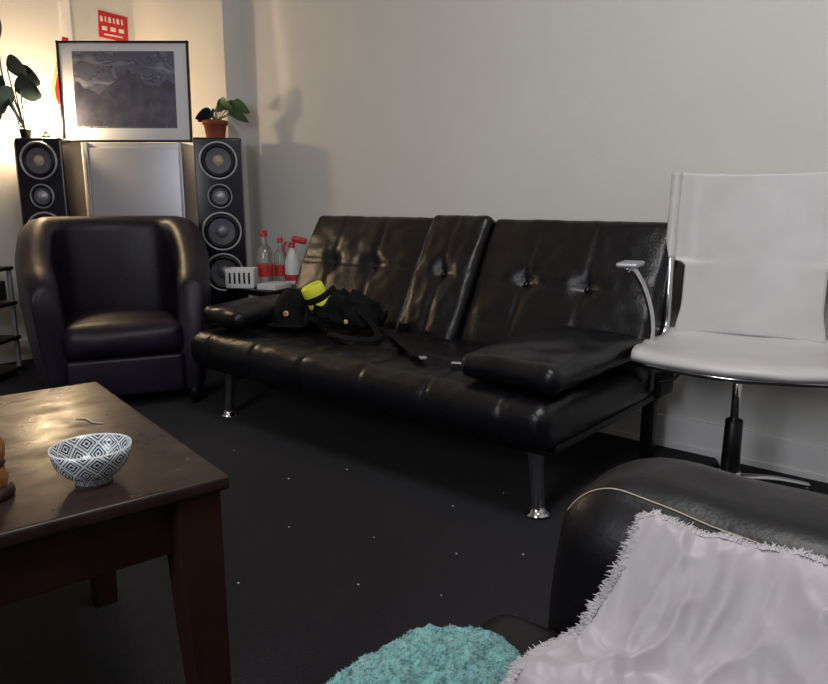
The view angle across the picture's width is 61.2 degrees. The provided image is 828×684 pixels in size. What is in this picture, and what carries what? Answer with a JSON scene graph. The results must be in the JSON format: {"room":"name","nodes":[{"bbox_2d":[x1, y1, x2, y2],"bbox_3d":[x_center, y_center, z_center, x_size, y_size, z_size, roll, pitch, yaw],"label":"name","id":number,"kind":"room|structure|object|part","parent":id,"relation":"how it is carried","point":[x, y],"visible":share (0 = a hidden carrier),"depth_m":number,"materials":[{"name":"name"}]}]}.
{"room":"living room","nodes":[
{"label":"living room","id":0,"kind":"room"},
{"bbox_2d":[0,0,142,339],"bbox_3d":[-3.396,-1.161,3.207,0.100,3.000,4.800,9,15,39],"label":"wall","id":1,"kind":"structure","parent":0,"point":[30,28],"depth_m":4.33,"materials":[{"name":"paint"}]},
{"bbox_2d":[0,339,32,363],"bbox_3d":[-3.393,0.263,3.406,0.018,0.130,4.670,9,15,39],"label":"baseboard","id":2,"kind":"structure","parent":1,"relation":"attached to","point":[7,351],"depth_m":4.41,"materials":[{"name":"paint"}]},
{"bbox_2d":[58,0,88,215],"bbox_3d":[-2.192,-1.427,4.519,0.024,3.000,0.060,9,15,39],"label":"trim","id":3,"kind":"structure","parent":1,"relation":"attached to","point":[63,5],"depth_m":4.39,"materials":[{"name":"paint"}]},
{"bbox_2d":[98,10,127,40],"bbox_3d":[-1.992,-2.089,4.639,0.006,0.175,0.208,9,15,39],"label":"card","id":4,"kind":"object","parent":1,"relation":"attached to","point":[112,26],"visible":0.98,"depth_m":4.63,"materials":[{"name":"paper"}]},
{"bbox_2d":[132,0,252,296],"bbox_3d":[-1.474,-1.446,4.613,1.000,3.000,0.130,9,15,39],"label":"wall","id":5,"kind":"structure","parent":0,"point":[211,28],"depth_m":4.33,"materials":[{"name":"paint"}]},
{"bbox_2d":[0,359,827,683],"bbox_3d":[-1.014,0.756,1.555,6.520,0.100,5.200,9,15,39],"label":"floor","id":6,"kind":"structure","parent":0,"point":[298,612],"depth_m":2.07,"materials":[{"name":"grey carpet"}]},
{"bbox_2d":[0,266,24,377],"bbox_3d":[-2.520,-0.096,3.920,0.460,0.630,0.300,0,11,0],"label":"rack","id":7,"kind":"object","parent":6,"relation":"on","point":[5,370],"visible":1,"depth_m":4.02,"materials":[{"name":"black plastic"}]},
{"bbox_2d":[0,281,6,300],"bbox_3d":[-2.520,-0.271,3.874,0.380,0.110,0.260,0,11,0],"label":"amplifier","id":8,"kind":"object","parent":7,"relation":"on","point":[3,296],"visible":1,"depth_m":3.97,"materials":[{"name":"black plastic"}]},
{"bbox_2d":[0,266,13,271],"bbox_3d":[-2.520,-0.395,3.859,0.460,0.020,0.300,0,11,0],"label":"shelf","id":9,"kind":"object","parent":7,"relation":"attached to","point":[2,268],"depth_m":3.95,"materials":[{"name":"black plastic"}]},
{"bbox_2d":[0,301,17,308],"bbox_3d":[-2.520,-0.199,3.899,0.460,0.020,0.300,0,11,0],"label":"shelf","id":10,"kind":"object","parent":7,"relation":"attached to","point":[3,304],"depth_m":3.98,"materials":[{"name":"black plastic"}]},
{"bbox_2d":[0,335,20,344],"bbox_3d":[-2.520,-0.003,3.938,0.460,0.020,0.300,0,11,0],"label":"shelf","id":11,"kind":"object","parent":7,"relation":"attached to","point":[4,339],"depth_m":4.00,"materials":[{"name":"black plastic"}]},
{"bbox_2d":[0,365,24,377],"bbox_3d":[-2.520,0.173,3.974,0.460,0.020,0.300,0,11,0],"label":"shelf","id":12,"kind":"object","parent":7,"relation":"attached to","point":[5,370],"depth_m":4.03,"materials":[{"name":"black plastic"}]},
{"bbox_3d":[-2.310,-0.122,4.047,0.022,0.630,0.022,0,11,0],"label":"post","id":13,"kind":"part","parent":7,"relation":"part of","materials":[{"name":"silver metal"}]},
{"bbox_2d":[13,138,87,225],"bbox_3d":[-2.155,-0.532,4.257,0.300,1.350,0.286,0,11,0],"label":"floor speaker","id":14,"kind":"object","parent":6,"relation":"on","point":[50,173],"visible":0.46,"depth_m":4.05,"materials":[{"name":"black wood"}]},
{"bbox_2d":[0,20,41,137],"bbox_3d":[-2.320,-1.594,3.954,0.404,0.852,0.096,-1,11,-4],"label":"leaf plant","id":15,"kind":"object","parent":14,"relation":"on","point":[27,82],"visible":0.98,"depth_m":3.98,"materials":[{"name":"green plant"}]},
{"bbox_3d":[-2.320,-1.617,3.947,0.119,0.803,0.040,0,11,0],"label":"stem","id":16,"kind":"part","parent":15,"relation":"part of","materials":[{"name":"green plant"}]},
{"bbox_3d":[-2.305,-1.272,4.029,0.124,0.096,0.010,-1,12,-5],"label":"stem","id":17,"kind":"part","parent":15,"relation":"part of","materials":[{"name":"green plant"}]},
{"bbox_3d":[-2.275,-1.389,4.005,0.068,0.331,0.010,-2,12,-9],"label":"stem","id":18,"kind":"part","parent":15,"relation":"part of","materials":[{"name":"green plant"}]},
{"bbox_3d":[-2.285,-1.340,4.015,0.087,0.232,0.010,-1,12,-7],"label":"stem","id":19,"kind":"part","parent":15,"relation":"part of","materials":[{"name":"green plant"}]},
{"bbox_3d":[-2.265,-1.306,4.022,0.048,0.162,0.010,-3,12,-14],"label":"stem","id":20,"kind":"part","parent":15,"relation":"part of","materials":[{"name":"green plant"}]},
{"bbox_3d":[-2.260,-1.335,4.016,0.039,0.221,0.009,-4,12,-18],"label":"stem","id":21,"kind":"part","parent":15,"relation":"part of","materials":[{"name":"green plant"}]},
{"bbox_3d":[-2.245,-1.335,4.015,0.007,0.220,0.018,0,11,0],"label":"stem","id":22,"kind":"part","parent":15,"relation":"part of","materials":[{"name":"green plant"}]},
{"bbox_3d":[-2.245,-1.204,4.047,0.072,0.050,0.072,0,11,0],"label":"pot","id":23,"kind":"part","parent":15,"relation":"part of","materials":[{"name":"brown ceramic"}]},
{"bbox_2d":[39,117,51,137],"bbox_3d":[-2.125,-1.236,4.035,0.063,0.119,0.063,0,11,0],"label":"table lamp","id":24,"kind":"object","parent":14,"relation":"on","point":[44,122],"visible":0.94,"depth_m":4.02,"materials":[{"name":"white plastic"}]},
{"bbox_3d":[-2.125,-1.261,4.030,0.063,0.069,0.063,0,11,0],"label":"bulb","id":25,"kind":"part","parent":24,"relation":"part of","materials":[{"name":"white"}]},
{"bbox_2d":[52,37,68,104],"bbox_3d":[-2.101,-1.513,4.181,0.131,0.585,0.014,0,11,-2],"label":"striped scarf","id":26,"kind":"object","parent":14,"relation":"on","point":[55,86],"visible":0.34,"depth_m":4.17,"materials":[{"name":"multicoloured fabric"}]},
{"bbox_2d":[15,216,210,402],"bbox_3d":[-1.523,-0.183,3.629,0.899,0.915,0.834,-5,13,-23],"label":"armchair","id":27,"kind":"object","parent":6,"relation":"on","point":[117,303],"visible":0.93,"depth_m":3.44,"materials":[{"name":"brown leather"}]},
{"bbox_2d":[62,306,182,359],"bbox_3d":[-1.481,-0.068,3.557,0.540,0.193,0.630,-5,13,-23],"label":"seat cushion","id":28,"kind":"object","parent":27,"relation":"on","point":[129,332],"depth_m":3.33,"materials":[{"name":"black leather"}]},
{"bbox_3d":[-1.386,0.160,3.385,0.520,0.190,0.090,-5,13,-23],"label":"panel","id":29,"kind":"part","parent":27,"relation":"part of","materials":[{"name":"brown leather"}]},
{"bbox_2d":[0,382,230,683],"bbox_3d":[-0.987,0.503,1.130,1.150,0.564,0.770,-9,15,-38],"label":"coffee table","id":30,"kind":"object","parent":6,"relation":"on","point":[56,532],"visible":0.88,"depth_m":1.13,"materials":[{"name":"brown wood"}]},
{"bbox_2d":[0,435,15,502],"bbox_3d":[-0.638,0.160,1.032,0.076,0.148,0.076,9,15,39],"label":"wooden figurine","id":31,"kind":"object","parent":30,"relation":"on","point":[7,487],"visible":1,"depth_m":1.04,"materials":[{"name":"brown wood"}]},
{"bbox_2d":[75,418,102,423],"bbox_3d":[-0.652,0.158,1.407,0.075,0.002,0.013,6,13,26],"label":"scrap","id":32,"kind":"object","parent":30,"relation":"on","point":[75,418],"visible":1,"depth_m":1.40,"materials":[{"name":"white paper"}]},
{"bbox_2d":[48,433,131,486],"bbox_3d":[-0.509,0.191,1.107,0.121,0.058,0.121,9,15,39],"label":"bowl","id":33,"kind":"object","parent":30,"relation":"on","point":[88,460],"visible":1,"depth_m":1.09,"materials":[{"name":"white ceramic"}]},
{"bbox_3d":[-0.787,0.398,1.713,0.072,0.539,0.072,-9,15,-38],"label":"leg","id":34,"kind":"part","parent":30,"relation":"part of","materials":[{"name":"brown wood"}]},
{"bbox_3d":[-0.365,0.502,1.198,0.072,0.539,0.072,-9,15,-38],"label":"leg","id":35,"kind":"part","parent":30,"relation":"part of","materials":[{"name":"brown wood"}]},
{"bbox_2d":[84,142,197,226],"bbox_3d":[-1.645,-0.537,4.332,0.570,1.330,0.257,0,11,0],"label":"storage cabinet","id":36,"kind":"object","parent":6,"relation":"on","point":[124,179],"visible":0.43,"depth_m":4.14,"materials":[{"name":"silver metal"}]},
{"bbox_3d":[-1.920,-0.517,4.232,0.018,1.330,0.024,0,11,0],"label":"edge trim","id":37,"kind":"part","parent":36,"relation":"part of","materials":[{"name":"silver metal"}]},
{"bbox_2d":[55,40,192,142],"bbox_3d":[-1.685,-1.457,4.082,0.765,0.570,0.052,0,11,0],"label":"framed picture","id":38,"kind":"object","parent":36,"relation":"on","point":[110,91],"visible":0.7,"depth_m":4.08,"materials":[{"name":"black paper"}]},
{"bbox_3d":[-2.060,-1.457,4.082,0.012,0.570,0.022,0,8,0],"label":"frame rail","id":39,"kind":"part","parent":38,"relation":"part of","materials":[{"name":"black plastic"}]},
{"bbox_3d":[-1.685,-1.731,4.041,0.765,0.012,0.022,0,8,0],"label":"frame rail","id":40,"kind":"part","parent":38,"relation":"part of","materials":[{"name":"black plastic"}]},
{"bbox_2d":[72,51,176,127],"bbox_3d":[-1.685,-1.469,4.080,0.590,0.429,0.026,0,11,0],"label":"print","id":41,"kind":"object","parent":38,"relation":"attached to","point":[111,89],"depth_m":4.08},
{"bbox_3d":[-1.685,-1.183,4.123,0.765,0.012,0.022,0,8,0],"label":"frame rail","id":42,"kind":"part","parent":38,"relation":"part of","materials":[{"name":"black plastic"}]},
{"bbox_3d":[-1.311,-1.457,4.082,0.012,0.570,0.022,0,8,0],"label":"frame rail","id":43,"kind":"part","parent":38,"relation":"part of","materials":[{"name":"black plastic"}]},
{"bbox_3d":[-1.645,-0.521,4.231,0.530,1.260,0.018,0,11,0],"label":"door","id":44,"kind":"part","parent":36,"relation":"part of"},
{"bbox_3d":[-1.370,-0.517,4.232,0.018,1.330,0.024,0,11,0],"label":"edge trim","id":45,"kind":"part","parent":36,"relation":"part of","materials":[{"name":"silver metal"}]},
{"bbox_2d":[193,137,248,368],"bbox_3d":[-1.154,-0.531,4.253,0.300,1.350,0.286,-3,12,-13],"label":"floor speaker","id":46,"kind":"object","parent":6,"relation":"on","point":[218,162],"visible":0.75,"depth_m":4.07,"materials":[{"name":"black"}]},
{"bbox_2d":[195,97,249,137],"bbox_3d":[-1.121,-1.310,4.111,0.320,0.232,0.212,0,11,0],"label":"potted plant","id":47,"kind":"object","parent":46,"relation":"on","point":[215,127],"visible":0.93,"depth_m":4.09,"materials":[{"name":"green plant"}]},
{"bbox_3d":[-1.170,-1.248,4.125,0.148,0.107,0.148,0,11,0],"label":"pot","id":48,"kind":"part","parent":47,"relation":"part of","materials":[{"name":"ceramic"}]},
{"bbox_2d":[227,285,293,388],"bbox_3d":[-0.767,-0.057,3.976,0.360,0.530,0.420,9,15,39],"label":"side table","id":49,"kind":"object","parent":6,"relation":"on","point":[233,296],"visible":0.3,"depth_m":3.78,"materials":[{"name":"black plastic"}]},
{"bbox_3d":[-1.005,-0.034,3.938,0.035,0.500,0.035,9,15,39],"label":"leg","id":50,"kind":"part","parent":49,"relation":"part of","materials":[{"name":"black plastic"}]},
{"bbox_2d":[225,267,258,287],"bbox_3d":[-0.945,-0.354,3.845,0.156,0.105,0.119,0,11,0],"label":"plastic basket","id":51,"kind":"object","parent":49,"relation":"on","point":[235,277],"visible":0.91,"depth_m":3.79,"materials":[{"name":"white plastic"}]},
{"bbox_3d":[-0.945,-0.306,3.857,0.150,0.006,0.110,0,11,0],"label":"panel","id":52,"kind":"part","parent":51,"relation":"part of","materials":[{"name":"white plastic"}]},
{"bbox_3d":[-0.945,-0.368,3.900,0.150,0.100,0.006,0,11,0],"label":"panel","id":53,"kind":"part","parent":51,"relation":"part of","materials":[{"name":"white plastic"}]},
{"bbox_3d":[-0.870,-0.357,3.846,0.006,0.100,0.110,0,11,0],"label":"panel","id":54,"kind":"part","parent":51,"relation":"part of","materials":[{"name":"white plastic"}]},
{"bbox_2d":[256,230,273,283],"bbox_3d":[-0.845,-0.479,3.964,0.094,0.302,0.094,9,15,39],"label":"glass bottle","id":55,"kind":"object","parent":49,"relation":"on","point":[264,254],"visible":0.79,"depth_m":3.94,"materials":[{"name":"white"}]},
{"bbox_3d":[-0.767,0.006,3.743,0.035,0.500,0.035,9,15,39],"label":"leg","id":56,"kind":"part","parent":49,"relation":"part of","materials":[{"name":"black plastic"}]},
{"bbox_2d":[257,281,290,290],"bbox_3d":[-0.755,-0.304,3.782,0.120,0.030,0.150,5,13,24],"label":"paper stack","id":57,"kind":"object","parent":49,"relation":"on","point":[273,285],"visible":1,"depth_m":3.73,"materials":[{"name":"white paper"}]},
{"bbox_2d":[274,237,286,281],"bbox_3d":[-0.775,-0.477,4.067,0.080,0.257,0.080,9,15,39],"label":"glass bottle","id":58,"kind":"object","parent":49,"relation":"on","point":[279,256],"visible":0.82,"depth_m":4.04,"materials":[{"name":"white"}]},
{"bbox_2d":[283,236,306,284],"bbox_3d":[-0.675,-0.466,3.974,0.128,0.273,0.086,-5,13,-23],"label":"spray bottle","id":59,"kind":"object","parent":49,"relation":"on","point":[292,263],"visible":0.96,"depth_m":3.94,"materials":[{"name":"white plastic"}]},
{"bbox_2d":[191,215,677,518],"bbox_3d":[-0.022,-0.057,2.971,1.952,0.938,1.010,9,15,39],"label":"futon sofa","id":60,"kind":"object","parent":6,"relation":"on","point":[452,287],"depth_m":2.77,"materials":[{"name":"black leather"}]},
{"bbox_3d":[-0.866,0.238,3.293,0.084,0.225,0.084,17,17,37],"label":"leg","id":61,"kind":"part","parent":60,"relation":"part of","materials":[{"name":"silver metal"}]},
{"bbox_2d":[203,294,279,328],"bbox_3d":[-0.735,-0.149,3.290,0.270,0.116,0.460,9,14,36],"label":"cushion","id":62,"kind":"object","parent":60,"relation":"on","point":[243,313],"visible":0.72,"depth_m":3.14,"materials":[{"name":"black leather"}]},
{"bbox_3d":[-0.551,-0.157,3.211,0.236,0.173,0.275,3,12,15],"label":"baseball cap","id":63,"kind":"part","parent":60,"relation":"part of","materials":[{"name":"black fabric"}]},
{"bbox_2d":[301,280,387,341],"bbox_3d":[-0.298,-0.153,3.020,0.442,0.216,0.414,4,12,20],"label":"crumpled bag","id":64,"kind":"object","parent":60,"relation":"on","point":[333,308],"visible":1,"depth_m":3.02,"materials":[{"name":"black fabric"}]},
{"bbox_3d":[-0.268,-0.343,3.517,0.815,0.605,0.152,9,-13,39],"label":"backrest","id":65,"kind":"part","parent":60,"relation":"part of","materials":[{"name":"black leather"}]},
{"bbox_3d":[-0.283,0.223,2.685,1.780,0.017,0.018,9,15,39],"label":"frame rail","id":66,"kind":"part","parent":60,"relation":"part of","materials":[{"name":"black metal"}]},
{"bbox_3d":[-0.280,0.223,2.736,1.800,0.030,0.030,9,15,39],"label":"frame rail","id":67,"kind":"part","parent":60,"relation":"part of","materials":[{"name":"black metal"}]},
{"bbox_2d":[387,330,426,358],"bbox_3d":[-0.038,0.004,2.753,0.057,0.009,0.557,-3,12,-13],"label":"strap","id":68,"kind":"object","parent":60,"relation":"on","point":[393,334],"visible":1,"depth_m":2.71,"materials":[{"name":"fabric"}]},
{"bbox_3d":[-0.060,0.081,2.919,1.840,0.186,0.840,9,15,39],"label":"seat","id":69,"kind":"part","parent":60,"relation":"part of","materials":[{"name":"black leather"}]},
{"bbox_3d":[0.395,0.449,2.256,0.084,0.225,0.084,2,8,40],"label":"leg","id":70,"kind":"part","parent":60,"relation":"part of","materials":[{"name":"silver metal"}]},
{"bbox_2d":[461,326,641,395],"bbox_3d":[0.477,0.042,2.358,0.371,0.121,0.600,11,16,42],"label":"cushion","id":71,"kind":"object","parent":60,"relation":"on","point":[549,361],"visible":0.95,"depth_m":2.21,"materials":[{"name":"black leather"}]},
{"bbox_3d":[0.598,-0.198,2.805,0.800,0.605,0.152,9,-13,39],"label":"backrest","id":72,"kind":"part","parent":60,"relation":"part of","materials":[{"name":"black leather"}]},
{"bbox_3d":[0.712,0.262,2.481,0.030,0.030,0.900,9,15,39],"label":"frame rail","id":73,"kind":"part","parent":60,"relation":"part of","materials":[{"name":"black metal"}]},
{"bbox_3d":[0.926,0.337,2.765,0.050,0.240,0.050,9,15,39],"label":"leg","id":74,"kind":"part","parent":60,"relation":"part of","materials":[{"name":"black metal"}]},
{"bbox_2d":[477,457,827,657],"bbox_3d":[-0.046,0.588,-0.008,1.170,0.850,2.489,9,15,39],"label":"leather sofa","id":75,"kind":"object","parent":6,"relation":"on","point":[595,523],"visible":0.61,"depth_m":0.96,"materials":[{"name":"black leather"}]},
{"bbox_2d":[324,623,520,683],"bbox_3d":[0.004,0.376,0.781,0.176,0.087,0.301,9,15,39],"label":"pouf","id":76,"kind":"object","parent":75,"relation":"on","point":[429,654],"visible":0.97,"depth_m":0.77,"materials":[{"name":"teal fabric"}]},
{"bbox_2d":[477,615,560,657],"bbox_3d":[0.170,0.591,0.454,0.920,0.182,0.940,9,15,39],"label":"seat cushion","id":77,"kind":"object","parent":75,"relation":"on","point":[519,632],"depth_m":0.98,"materials":[{"name":"leather"}]},
{"bbox_2d":[499,509,827,683],"bbox_3d":[0.285,0.379,0.473,0.714,0.169,0.732,9,15,39],"label":"throw blanket","id":78,"kind":"object","parent":75,"relation":"on","point":[682,603],"visible":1,"depth_m":0.79,"materials":[{"name":"white fur"}]},
{"bbox_2d":[616,171,827,490],"bbox_3d":[1.067,-0.002,2.273,0.770,1.099,0.640,6,13,28],"label":"office chair","id":79,"kind":"object","parent":6,"relation":"on","point":[752,248],"visible":0.82,"depth_m":2.43,"materials":[{"name":"white leather"}]},
{"bbox_3d":[0.903,0.114,2.311,0.185,0.069,0.020,4,12,19],"label":"lever","id":80,"kind":"part","parent":79,"relation":"part of","materials":[{"name":"black metal"}]},
{"bbox_3d":[1.088,0.432,2.467,0.038,0.051,0.242,3,12,16],"label":"arm","id":81,"kind":"part","parent":79,"relation":"part of","materials":[{"name":"silver metal"}]},
{"bbox_3d":[1.071,0.040,2.289,0.639,0.071,0.452,6,13,28],"label":"seat","id":82,"kind":"part","parent":79,"relation":"part of","materials":[{"name":"white leather"}]},
{"bbox_3d":[1.194,-0.305,2.450,0.562,0.575,0.110,6,13,28],"label":"backrest","id":83,"kind":"part","parent":79,"relation":"part of","materials":[{"name":"white leather"}]},
{"bbox_3d":[1.195,0.460,2.329,0.242,0.051,0.038,0,11,-1],"label":"arm","id":84,"kind":"part","parent":79,"relation":"part of","materials":[{"name":"silver metal"}]},
{"bbox_2d":[240,0,827,445],"bbox_3d":[0.561,-1.136,3.086,6.320,3.000,0.100,9,15,39],"label":"wall","id":85,"kind":"structure","parent":0,"point":[568,110],"depth_m":3.08,"materials":[{"name":"paint"}]},
{"bbox_2d":[598,409,827,482],"bbox_3d":[0.906,0.343,3.012,5.120,0.130,0.018,9,15,39],"label":"baseboard","id":86,"kind":"structure","parent":85,"relation":"attached to","point":[786,452],"depth_m":2.69,"materials":[{"name":"paint"}]}
]}

